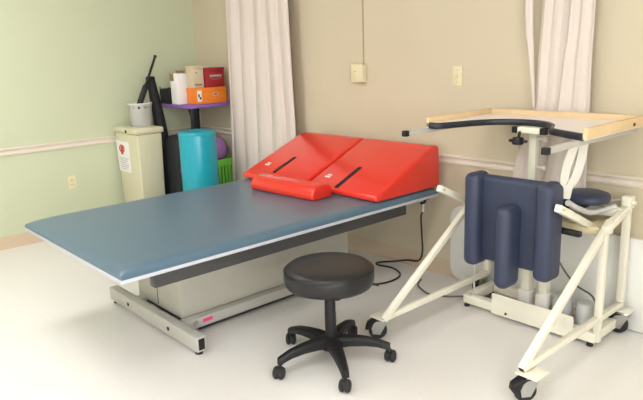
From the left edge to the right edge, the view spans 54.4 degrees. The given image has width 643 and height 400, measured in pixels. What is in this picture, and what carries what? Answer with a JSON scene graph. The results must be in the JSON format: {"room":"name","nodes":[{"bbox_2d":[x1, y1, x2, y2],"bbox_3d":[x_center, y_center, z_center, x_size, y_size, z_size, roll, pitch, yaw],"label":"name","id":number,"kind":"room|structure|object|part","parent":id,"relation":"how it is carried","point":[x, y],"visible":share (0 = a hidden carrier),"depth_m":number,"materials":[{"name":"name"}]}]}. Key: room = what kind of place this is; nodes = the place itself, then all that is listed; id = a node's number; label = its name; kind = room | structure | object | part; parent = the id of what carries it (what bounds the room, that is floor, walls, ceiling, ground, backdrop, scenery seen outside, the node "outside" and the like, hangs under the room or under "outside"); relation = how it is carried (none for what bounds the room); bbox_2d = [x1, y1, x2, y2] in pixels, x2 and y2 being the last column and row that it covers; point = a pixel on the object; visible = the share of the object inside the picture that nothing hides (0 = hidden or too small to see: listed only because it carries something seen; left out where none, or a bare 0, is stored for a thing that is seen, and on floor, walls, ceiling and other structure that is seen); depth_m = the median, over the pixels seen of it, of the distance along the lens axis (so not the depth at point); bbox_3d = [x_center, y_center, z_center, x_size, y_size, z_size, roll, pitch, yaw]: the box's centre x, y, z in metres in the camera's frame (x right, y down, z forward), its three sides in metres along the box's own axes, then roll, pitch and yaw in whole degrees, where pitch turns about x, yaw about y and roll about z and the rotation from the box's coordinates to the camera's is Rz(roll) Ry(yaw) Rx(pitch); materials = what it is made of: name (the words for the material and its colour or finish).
{"room":"physical therapy room","nodes":[
{"label":"physical therapy room","id":0,"kind":"room"},
{"bbox_2d":[0,0,200,236],"bbox_3d":[-3.586,-0.667,3.892,6.400,2.650,0.100,-14,18,-40],"label":"wall","id":1,"kind":"structure","parent":0,"point":[70,70],"depth_m":5.20,"materials":[{"name":"green paint"}]},
{"bbox_2d":[0,232,42,250],"bbox_3d":[-3.505,0.580,4.143,6.398,0.103,0.014,-14,18,-40],"label":"baseboard","id":2,"kind":"structure","parent":1,"relation":"attached to","point":[26,238],"depth_m":5.06,"materials":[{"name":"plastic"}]},
{"bbox_2d":[67,175,76,188],"bbox_3d":[-2.105,-0.151,5.284,0.070,0.113,0.010,-14,18,-40],"label":"wall outlet","id":3,"kind":"object","parent":1,"relation":"attached to","point":[72,184],"visible":1,"depth_m":5.28,"materials":[{"name":"beige plastic"}]},
{"bbox_2d":[0,125,200,155],"bbox_3d":[-3.527,-0.119,3.975,6.398,0.058,0.022,-14,18,-40],"label":"trim","id":4,"kind":"structure","parent":1,"relation":"attached to","point":[107,139],"depth_m":5.18,"materials":[{"name":"paint"}]},
{"bbox_2d":[0,241,642,399],"bbox_3d":[-1.098,1.214,1.551,6.600,0.100,7.400,-14,18,-40],"label":"floor","id":5,"kind":"structure","parent":0,"point":[63,336],"depth_m":3.12,"materials":[{"name":"plastic"}]},
{"bbox_2d":[112,124,164,201],"bbox_3d":[-1.557,-0.197,5.437,0.263,0.885,0.445,-14,18,-40],"label":"waste bin","id":6,"kind":"object","parent":5,"relation":"on","point":[140,153],"visible":0.86,"depth_m":5.28,"materials":[{"name":"beige plastic"}]},
{"bbox_3d":[-1.569,-0.606,5.342,0.257,0.046,0.445,-14,18,-40],"label":"lid","id":7,"kind":"part","parent":6,"relation":"part of","materials":[{"name":"beige plastic"}]},
{"bbox_2d":[127,102,151,126],"bbox_3d":[-1.544,-0.732,5.343,0.206,0.195,0.206,-14,18,-40],"label":"bucket","id":8,"kind":"object","parent":6,"relation":"on","point":[142,117],"visible":0.93,"depth_m":5.27,"materials":[{"name":"white plastic"}]},
{"bbox_2d":[137,55,156,108],"bbox_3d":[-1.510,-0.938,5.340,0.298,0.582,0.054,-14,18,-40],"label":"rod","id":9,"kind":"object","parent":8,"relation":"in","point":[144,89],"visible":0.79,"depth_m":5.33,"materials":[{"name":"black plastic"}]},
{"bbox_2d":[146,76,169,194],"bbox_3d":[-1.387,-0.437,5.538,0.151,1.298,0.224,-14,18,-40],"label":"bag","id":10,"kind":"object","parent":5,"relation":"on","point":[157,110],"visible":0.56,"depth_m":5.45,"materials":[{"name":"black fabric"}]},
{"bbox_2d":[165,135,182,193],"bbox_3d":[-1.206,-0.157,5.401,0.160,0.800,0.270,-14,18,-40],"label":"bag","id":11,"kind":"object","parent":5,"relation":"on","point":[172,142],"visible":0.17,"depth_m":5.30,"materials":[{"name":"black fabric"}]},
{"bbox_2d":[161,102,228,128],"bbox_3d":[-1.124,-0.362,5.715,0.400,1.047,0.530,-14,18,-40],"label":"table","id":12,"kind":"object","parent":5,"relation":"on","point":[193,109],"visible":0.17,"depth_m":5.38,"materials":[{"name":"purple plastic"}]},
{"bbox_2d":[159,86,171,103],"bbox_3d":[-1.352,-0.942,5.607,0.119,0.145,0.170,-14,18,-40],"label":"mesh organiser","id":13,"kind":"object","parent":12,"relation":"on","point":[165,93],"visible":0.56,"depth_m":5.57,"materials":[{"name":"black fabric"}]},
{"bbox_2d":[169,70,187,104],"bbox_3d":[-1.230,-0.982,5.455,0.129,0.286,0.116,-14,18,-40],"label":"carton","id":14,"kind":"object","parent":12,"relation":"on","point":[178,80],"visible":1,"depth_m":5.41,"materials":[{"name":"white paper"}]},
{"bbox_3d":[-1.089,-0.408,5.429,0.067,0.763,0.068,-14,18,-40],"label":"post","id":15,"kind":"part","parent":12,"relation":"part of","materials":[{"name":"black plastic"}]},
{"bbox_3d":[-1.161,-0.528,5.943,0.067,0.763,0.068,-14,18,-40],"label":"post","id":16,"kind":"part","parent":12,"relation":"part of","materials":[{"name":"black plastic"}]},
{"bbox_2d":[186,86,226,104],"bbox_3d":[-1.003,-0.920,5.484,0.313,0.135,0.158,-14,18,-40],"label":"shoe box","id":17,"kind":"object","parent":12,"relation":"on","point":[204,95],"visible":0.97,"depth_m":5.41,"materials":[{"name":"orange cardboard"}]},
{"bbox_2d":[185,66,203,87],"bbox_3d":[-1.091,-1.060,5.390,0.106,0.185,0.130,-14,18,-40],"label":"carton","id":18,"kind":"object","parent":17,"relation":"on","point":[194,74],"visible":1,"depth_m":5.35,"materials":[{"name":"beige cardboard"}]},
{"bbox_3d":[-1.005,-0.968,5.474,0.313,0.035,0.156,-14,18,-40],"label":"lid","id":19,"kind":"part","parent":17,"relation":"part of","materials":[{"name":"orange cardboard"}]},
{"bbox_2d":[203,67,224,87],"bbox_3d":[-0.967,-1.076,5.483,0.194,0.165,0.135,-14,18,-40],"label":"carton","id":20,"kind":"object","parent":17,"relation":"on","point":[213,76],"visible":0.9,"depth_m":5.43,"materials":[{"name":"red cardboard"}]},
{"bbox_3d":[-0.970,-1.147,5.467,0.194,0.020,0.135,-14,18,-40],"label":"lid","id":21,"kind":"part","parent":20,"relation":"part of","materials":[{"name":"red cardboard"}]},
{"bbox_2d":[178,129,218,190],"bbox_3d":[-0.999,-0.145,5.181,0.305,0.862,0.305,-14,18,-40],"label":"roll","id":22,"kind":"object","parent":5,"relation":"on","point":[197,147],"visible":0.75,"depth_m":5.02,"materials":[{"name":"teal plastic"}]},
{"bbox_2d":[218,156,232,183],"bbox_3d":[-0.954,-0.233,5.671,0.236,0.300,0.256,-14,18,-40],"label":"plastic crate","id":23,"kind":"object","parent":5,"relation":"on","point":[224,165],"visible":0.27,"depth_m":5.60,"materials":[{"name":"green plastic"}]},
{"bbox_2d":[216,135,227,159],"bbox_3d":[-0.965,-0.457,5.622,0.250,0.250,0.250,-14,18,-40],"label":"exercise ball","id":24,"kind":"object","parent":23,"relation":"in","point":[222,148],"visible":0.33,"depth_m":5.55,"materials":[{"name":"purple rubber"}]},
{"bbox_2d":[25,179,438,354],"bbox_3d":[-0.420,0.305,3.753,2.148,0.607,1.222,-14,18,-40],"label":"table","id":25,"kind":"object","parent":5,"relation":"on","point":[210,255],"visible":0.88,"depth_m":3.38,"materials":[{"name":"blue leather"}]},
{"bbox_3d":[-0.759,0.522,3.979,0.895,0.056,0.060,-14,18,-40],"label":"rail","id":26,"kind":"part","parent":25,"relation":"part of","materials":[{"name":"beige metal"}]},
{"bbox_3d":[-0.934,0.639,3.473,0.055,0.080,1.018,-14,18,-40],"label":"foot rail","id":27,"kind":"part","parent":25,"relation":"part of","materials":[{"name":"beige metal"}]},
{"bbox_2d":[25,179,437,280],"bbox_3d":[-0.453,0.035,3.668,2.081,0.040,1.216,-14,18,-40],"label":"cushion","id":28,"kind":"object","parent":25,"relation":"on","point":[136,240],"depth_m":3.25,"materials":[{"name":"blue leather"}]},
{"bbox_3d":[-0.425,0.596,3.615,0.895,0.056,0.060,-14,18,-40],"label":"rail","id":29,"kind":"part","parent":25,"relation":"part of","materials":[{"name":"beige metal"}]},
{"bbox_3d":[-0.456,0.119,3.677,1.690,0.090,1.045,-14,18,-40],"label":"frame","id":30,"kind":"part","parent":25,"relation":"part of","materials":[{"name":"grey metal"}]},
{"bbox_2d":[251,173,331,200],"bbox_3d":[-0.197,-0.087,3.863,0.570,0.089,0.168,11,19,44],"label":"bolster cushion","id":31,"kind":"object","parent":25,"relation":"on","point":[286,186],"visible":1,"depth_m":3.76,"materials":[{"name":"red leather"}]},
{"bbox_2d":[243,132,364,180],"bbox_3d":[-0.116,-0.292,4.340,0.631,0.263,0.622,-14,18,-40],"label":"cushion","id":32,"kind":"object","parent":25,"relation":"on","point":[307,155],"visible":0.73,"depth_m":4.29,"materials":[{"name":"red leather"}]},
{"bbox_2d":[312,138,438,201],"bbox_3d":[0.320,-0.205,3.905,0.586,0.263,0.600,-14,18,-40],"label":"cushion","id":33,"kind":"object","parent":25,"relation":"on","point":[373,170],"visible":0.91,"depth_m":3.80,"materials":[{"name":"red leather"}]},
{"bbox_2d":[272,252,396,392],"bbox_3d":[0.021,0.532,2.961,0.608,0.499,0.593,-14,18,-40],"label":"stool","id":34,"kind":"object","parent":5,"relation":"on","point":[329,277],"visible":1,"depth_m":2.86,"materials":[{"name":"black leather"}]},
{"bbox_3d":[-0.090,0.702,2.911,0.245,0.075,0.074,-9,15,-29],"label":"leg","id":35,"kind":"part","parent":34,"relation":"part of","materials":[{"name":"black plastic"}]},
{"bbox_3d":[-0.062,0.657,3.096,0.078,0.075,0.249,-14,18,-40],"label":"leg","id":36,"kind":"part","parent":34,"relation":"part of","materials":[{"name":"black plastic"}]},
{"bbox_3d":[0.035,0.343,2.907,0.423,0.107,0.423,-14,18,-40],"label":"seat","id":37,"kind":"part","parent":34,"relation":"part of","materials":[{"name":"black leather"}]},
{"bbox_3d":[0.079,0.714,2.837,0.074,0.075,0.245,-5,14,-11],"label":"leg","id":38,"kind":"part","parent":34,"relation":"part of","materials":[{"name":"black plastic"}]},
{"bbox_3d":[0.110,0.644,3.126,0.074,0.075,0.245,4,15,24],"label":"leg","id":39,"kind":"part","parent":34,"relation":"part of","materials":[{"name":"black plastic"}]},
{"bbox_3d":[0.203,0.678,2.970,0.245,0.075,0.074,-1,13,6],"label":"leg","id":40,"kind":"part","parent":34,"relation":"part of","materials":[{"name":"black plastic"}]},
{"bbox_2d":[365,108,642,399],"bbox_3d":[0.773,0.139,3.193,1.005,1.108,1.280,-14,18,-40],"label":"frame","id":41,"kind":"object","parent":5,"relation":"on","point":[513,223],"visible":1,"depth_m":3.05,"materials":[{"name":"beige metal"}]},
{"bbox_3d":[0.314,0.592,3.201,0.100,0.008,0.100,-14,18,-40],"label":"castor plate","id":42,"kind":"part","parent":41,"relation":"part of","materials":[{"name":"white metal"}]},
{"bbox_3d":[0.666,0.512,3.467,0.924,0.029,0.029,-14,18,-40],"label":"rail","id":43,"kind":"part","parent":41,"relation":"part of","materials":[{"name":"white metal"}]},
{"bbox_3d":[0.754,-0.011,3.400,0.387,0.202,0.030,-14,18,-40],"label":"pad arm","id":44,"kind":"part","parent":41,"relation":"part of","materials":[{"name":"beige metal"}]},
{"bbox_3d":[0.929,0.579,3.638,0.960,0.036,0.185,10,18,41],"label":"power cord","id":45,"kind":"part","parent":41,"relation":"part of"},
{"bbox_3d":[0.798,0.411,3.311,0.032,0.201,0.016,1,14,14],"label":"hanger rod","id":46,"kind":"part","parent":41,"relation":"part of","materials":[{"name":"metal"}]},
{"bbox_3d":[0.985,0.146,3.685,0.034,0.559,0.034,-14,18,-40],"label":"post","id":47,"kind":"part","parent":41,"relation":"part of","materials":[{"name":"white metal"}]},
{"bbox_3d":[0.873,0.716,2.593,0.100,0.008,0.100,-14,18,-40],"label":"castor plate","id":48,"kind":"part","parent":41,"relation":"part of","materials":[{"name":"white metal"}]},
{"bbox_3d":[1.089,0.598,3.266,0.006,0.118,0.465,-14,18,-40],"label":"plate","id":49,"kind":"part","parent":41,"relation":"part of","materials":[{"name":"beige metal"}]},
{"bbox_2d":[426,108,642,179],"bbox_3d":[1.030,-0.159,3.106,0.589,0.507,0.844,-14,18,-40],"label":"tray","id":50,"kind":"object","parent":41,"relation":"on","point":[585,129],"depth_m":3.10,"materials":[{"name":"beige wood"}]},
{"bbox_3d":[1.171,0.590,3.404,0.295,0.050,0.770,-14,18,-40],"label":"frame","id":51,"kind":"part","parent":41,"relation":"part of","materials":[{"name":"white metal"}]},
{"bbox_3d":[1.252,0.568,3.255,0.100,0.170,0.100,-14,18,-40],"label":"motor","id":52,"kind":"part","parent":41,"relation":"part of","materials":[{"name":"grey metal"}]},
{"bbox_3d":[1.192,0.087,2.923,0.387,0.202,0.030,-14,18,-40],"label":"pad arm","id":53,"kind":"part","parent":41,"relation":"part of","materials":[{"name":"beige metal"}]},
{"bbox_3d":[1.142,-0.177,2.833,0.116,0.263,0.051,3,14,21],"label":"sling handle","id":54,"kind":"part","parent":41,"relation":"part of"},
{"bbox_3d":[1.187,0.609,2.894,0.924,0.029,0.029,-14,18,-40],"label":"rail","id":55,"kind":"part","parent":41,"relation":"part of","materials":[{"name":"white metal"}]},
{"bbox_3d":[1.328,0.591,3.158,0.090,0.165,0.090,-14,18,-40],"label":"motor","id":56,"kind":"part","parent":41,"relation":"part of","materials":[{"name":"white plastic"}]},
{"bbox_2d":[562,212,610,235],"bbox_3d":[1.284,0.106,3.147,0.344,0.045,0.253,11,19,44],"label":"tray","id":57,"kind":"object","parent":41,"relation":"on","point":[595,225],"depth_m":3.03,"materials":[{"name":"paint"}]},
{"bbox_3d":[1.333,0.425,2.990,0.032,0.545,0.032,-14,18,-40],"label":"post","id":58,"kind":"part","parent":41,"relation":"part of","materials":[{"name":"white metal"}]},
{"bbox_3d":[1.407,0.093,2.991,0.228,0.096,0.034,-14,18,-40],"label":"rail","id":59,"kind":"part","parent":41,"relation":"part of","materials":[{"name":"white metal"}]},
{"bbox_3d":[1.506,0.252,3.115,0.034,0.539,0.034,-14,18,-40],"label":"post","id":60,"kind":"part","parent":41,"relation":"part of","materials":[{"name":"white metal"}]},
{"bbox_3d":[1.533,0.559,3.161,0.068,0.008,0.068,-14,18,-40],"label":"castor plate","id":61,"kind":"part","parent":41,"relation":"part of","materials":[{"name":"white metal"}]},
{"bbox_2d":[450,206,642,332],"bbox_3d":[1.357,0.379,3.419,0.024,0.486,1.585,-14,18,-40],"label":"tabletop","id":62,"kind":"object","parent":5,"relation":"on","point":[573,249],"visible":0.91,"depth_m":3.32,"materials":[{"name":"white plastic"}]},
{"bbox_2d":[192,0,642,260],"bbox_3d":[1.268,-0.705,3.332,0.100,2.650,7.400,-14,18,-40],"label":"wall","id":63,"kind":"structure","parent":0,"point":[412,47],"depth_m":3.95,"materials":[{"name":"beige paint"}]},
{"bbox_2d":[351,0,365,81],"bbox_3d":[0.234,-1.506,4.185,0.048,1.414,0.109,-14,18,-40],"label":"wall control box","id":64,"kind":"object","parent":63,"relation":"attached to","point":[358,71],"visible":1,"depth_m":4.30,"materials":[{"name":"beige plastic"}]},
{"bbox_2d":[347,233,456,278],"bbox_3d":[1.270,0.543,3.588,0.014,0.103,7.198,-14,18,-40],"label":"baseboard","id":65,"kind":"structure","parent":63,"relation":"attached to","point":[438,265],"depth_m":4.41,"materials":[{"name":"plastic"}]},
{"bbox_2d":[201,125,642,188],"bbox_3d":[1.243,-0.156,3.419,0.022,0.058,7.198,-14,18,-40],"label":"trim","id":66,"kind":"structure","parent":63,"relation":"attached to","point":[591,176],"depth_m":3.62,"materials":[{"name":"paint"}]},
{"bbox_2d":[452,66,462,85],"bbox_3d":[0.813,-0.744,3.755,0.016,0.117,0.072,-14,18,-40],"label":"light switch","id":67,"kind":"object","parent":63,"relation":"attached to","point":[457,71],"visible":1,"depth_m":3.75,"materials":[{"name":"beige plastic"}]},
{"bbox_3d":[-1.192,-1.461,0.917,6.600,0.100,7.400,-14,18,-40],"label":"ceiling","id":68,"kind":"structure","parent":0,"visible":0},
{"bbox_2d":[225,0,295,181],"bbox_3d":[-0.469,-1.161,4.973,0.058,2.399,1.150,-14,18,-40],"label":"privacy curtain","id":69,"kind":"object","parent":68,"relation":"hanging from","point":[258,34],"visible":0.72,"depth_m":5.06,"materials":[{"name":"beige fabric"}]},
{"bbox_2d":[513,0,595,188],"bbox_3d":[1.226,-0.931,3.144,0.065,2.119,0.650,-14,18,-40],"label":"privacy curtain","id":70,"kind":"object","parent":68,"relation":"hanging from","point":[563,81],"visible":0.67,"depth_m":3.23,"materials":[{"name":"beige fabric"}]},
{"bbox_3d":[1.175,-0.937,3.238,0.017,2.090,0.380,-14,18,-40],"label":"panel","id":71,"kind":"part","parent":70,"relation":"part of","materials":[{"name":"beige fabric"}]},
{"bbox_3d":[1.245,-0.916,3.138,0.021,2.090,0.280,-14,18,-40],"label":"panel","id":72,"kind":"part","parent":70,"relation":"part of","materials":[{"name":"beige fabric"}]}
]}

